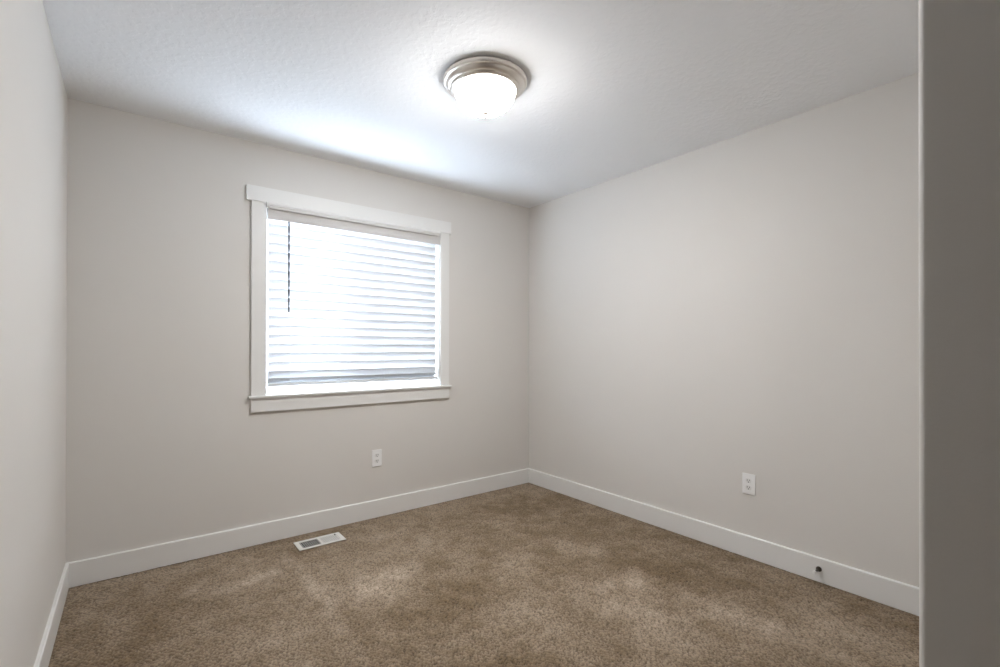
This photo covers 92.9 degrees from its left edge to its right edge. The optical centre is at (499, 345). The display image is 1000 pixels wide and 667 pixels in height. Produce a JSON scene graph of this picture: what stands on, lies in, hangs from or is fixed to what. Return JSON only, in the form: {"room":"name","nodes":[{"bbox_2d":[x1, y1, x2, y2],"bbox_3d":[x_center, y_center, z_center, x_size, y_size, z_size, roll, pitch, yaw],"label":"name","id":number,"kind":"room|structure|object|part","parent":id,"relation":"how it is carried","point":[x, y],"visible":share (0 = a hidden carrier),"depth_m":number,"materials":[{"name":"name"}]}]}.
{"room":"empty bedroom","nodes":[
{"label":"empty bedroom","id":0,"kind":"room"},
{"bbox_2d":[0,0,67,666],"bbox_3d":[-1.393,0.031,1.255,0.150,2.540,2.691,0,0,-38],"label":"wall","id":1,"kind":"structure","parent":0,"point":[33,96],"depth_m":1.52,"materials":[{"name":"beige paint"}]},
{"bbox_2d":[34,564,68,666],"bbox_3d":[-1.326,1.140,1.296,0.014,0.123,2.677,0,0,-38],"label":"baseboard","id":2,"kind":"structure","parent":1,"relation":"attached to","point":[43,657],"depth_m":1.92,"materials":[{"name":"white wood"}]},
{"bbox_2d":[65,98,528,576],"bbox_3d":[-0.995,0.038,3.360,3.356,2.540,0.150,0,0,-38],"label":"wall","id":3,"kind":"structure","parent":0,"point":[165,443],"depth_m":2.76,"materials":[{"name":"beige paint"}]},
{"bbox_2d":[65,468,528,587],"bbox_3d":[-0.947,1.147,3.291,3.056,0.123,0.014,0,0,-38],"label":"baseboard","id":4,"kind":"structure","parent":3,"relation":"attached to","point":[99,568],"depth_m":2.91,"materials":[{"name":"white wood"}]},
{"bbox_2d":[246,184,451,412],"bbox_3d":[-0.996,-0.279,3.337,1.431,1.369,0.186,0,0,-38],"label":"window","id":5,"kind":"structure","parent":3,"relation":"in","point":[264,398],"depth_m":3.16,"materials":[{"name":"white wood"}]},
{"bbox_3d":[-1.466,-0.286,2.889,0.083,1.179,0.019,0,0,-38],"label":"casing","id":6,"kind":"part","parent":5,"relation":"part of","materials":[{"name":"white wood"}]},
{"bbox_3d":[-1.254,-0.278,3.208,0.581,1.125,0.018,0,0,-38],"label":"sash","id":7,"kind":"part","parent":5,"relation":"part of","materials":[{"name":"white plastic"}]},
{"bbox_3d":[-0.953,-0.919,3.285,1.431,0.090,0.023,0,0,-38],"label":"head casing","id":8,"kind":"part","parent":5,"relation":"part of","materials":[{"name":"white wood"}]},
{"bbox_3d":[-1.029,-0.277,3.396,1.235,1.193,0.048,0,0,-38],"label":"frame","id":9,"kind":"part","parent":5,"relation":"part of","materials":[{"name":"white plastic"}]},
{"bbox_2d":[266,202,439,386],"bbox_3d":[-0.961,-0.307,3.304,1.232,1.138,0.106,0,0,-38],"label":"window blind","id":10,"kind":"object","parent":5,"relation":"attached to","point":[351,299],"visible":1,"depth_m":3.26,"materials":[{"name":"white plastic"}]},
{"bbox_3d":[-1.344,-0.284,3.039,0.002,1.078,0.049,0,0,-38],"label":"ladder cord","id":11,"kind":"part","parent":10,"relation":"part of","materials":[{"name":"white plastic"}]},
{"bbox_3d":[-0.974,0.246,3.324,1.195,0.020,0.052,0,0,-38],"label":"rail","id":12,"kind":"part","parent":10,"relation":"part of","materials":[{"name":"white plastic"}]},
{"bbox_3d":[-0.944,-0.859,3.270,1.214,0.036,0.030,0,0,-38],"label":"valance moulding","id":13,"kind":"part","parent":10,"relation":"part of","materials":[{"name":"white plastic"}]},
{"bbox_3d":[-0.842,-0.282,3.428,0.002,1.078,0.049,0,0,-38],"label":"ladder cord","id":14,"kind":"part","parent":10,"relation":"part of","materials":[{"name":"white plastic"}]},
{"bbox_3d":[-0.821,-0.276,3.569,0.626,1.125,0.018,0,0,-38],"label":"sash","id":15,"kind":"part","parent":5,"relation":"part of","materials":[{"name":"white plastic"}]},
{"bbox_3d":[-0.431,-0.282,3.690,0.076,1.179,0.019,0,0,-38],"label":"casing","id":16,"kind":"part","parent":5,"relation":"part of","materials":[{"name":"white wood"}]},
{"bbox_2d":[372,449,381,466],"bbox_3d":[-0.869,0.794,3.356,0.072,0.118,0.008,0,0,-38],"label":"wall outlet","id":17,"kind":"object","parent":3,"relation":"attached to","point":[376,454],"visible":1,"depth_m":3.35,"materials":[{"name":"white plastic"}]},
{"bbox_2d":[42,0,918,207],"bbox_3d":[-0.098,-1.298,0.901,4.956,0.120,5.141,0,0,-38],"label":"ceiling","id":18,"kind":"structure","parent":0,"point":[615,88],"depth_m":2.14,"materials":[{"name":"paint"}]},
{"bbox_2d":[443,56,526,117],"bbox_3d":[-0.069,-1.145,2.208,0.388,0.178,0.388,0,0,-38],"label":"ceiling light","id":19,"kind":"object","parent":18,"relation":"attached to","point":[483,86],"visible":1,"depth_m":2.11,"materials":[{"name":"white glass"}]},
{"bbox_3d":[-0.069,-1.133,2.208,0.280,0.102,0.280,0,0,-38],"label":"lamp shade","id":20,"kind":"part","parent":19,"relation":"part of","materials":[{"name":"white glass"}]},
{"bbox_2d":[48,483,918,666],"bbox_3d":[-0.105,1.206,0.897,4.676,0.016,4.851,0,0,-38],"label":"floor","id":21,"kind":"structure","parent":0,"point":[526,574],"depth_m":2.23,"materials":[{"name":"beige carpet"}]},
{"bbox_2d":[294,532,345,550],"bbox_3d":[-1.108,1.203,2.927,0.277,0.010,0.139,0,0,-38],"label":"floor vent","id":22,"kind":"object","parent":21,"relation":"in","point":[334,537],"visible":1,"depth_m":2.92,"materials":[{"name":"white metal"}]},
{"bbox_2d":[529,72,918,605],"bbox_3d":[1.846,0.040,2.308,0.150,2.540,4.991,0,0,-38],"label":"wall","id":23,"kind":"structure","parent":0,"point":[701,319],"depth_m":2.71,"materials":[{"name":"beige paint"}]},
{"bbox_2d":[529,468,918,615],"bbox_3d":[1.157,1.149,3.058,0.014,0.123,2.930,0,0,-38],"label":"baseboard","id":24,"kind":"structure","parent":23,"relation":"attached to","point":[902,596],"depth_m":2.69,"materials":[{"name":"white wood"}]},
{"bbox_2d":[812,566,821,574],"bbox_3d":[1.605,1.143,2.411,0.070,0.026,0.026,0,0,-38],"label":"door stop","id":25,"kind":"object","parent":24,"relation":"attached to","point":[818,569],"visible":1,"depth_m":2.42,"materials":[{"name":"brown metal"}]},
{"bbox_2d":[742,473,754,495],"bbox_3d":[1.423,0.792,2.721,0.008,0.118,0.072,0,0,-38],"label":"wall outlet","id":26,"kind":"object","parent":23,"relation":"attached to","point":[748,480],"visible":1,"depth_m":2.72,"materials":[{"name":"white plastic"}]},
{"bbox_2d":[918,0,999,666],"bbox_3d":[2.015,0.035,0.664,1.595,2.540,1.883,0,0,-38],"label":"wall","id":27,"kind":"structure","parent":0,"point":[959,40],"depth_m":0.87,"materials":[{"name":"beige paint"}]}
]}

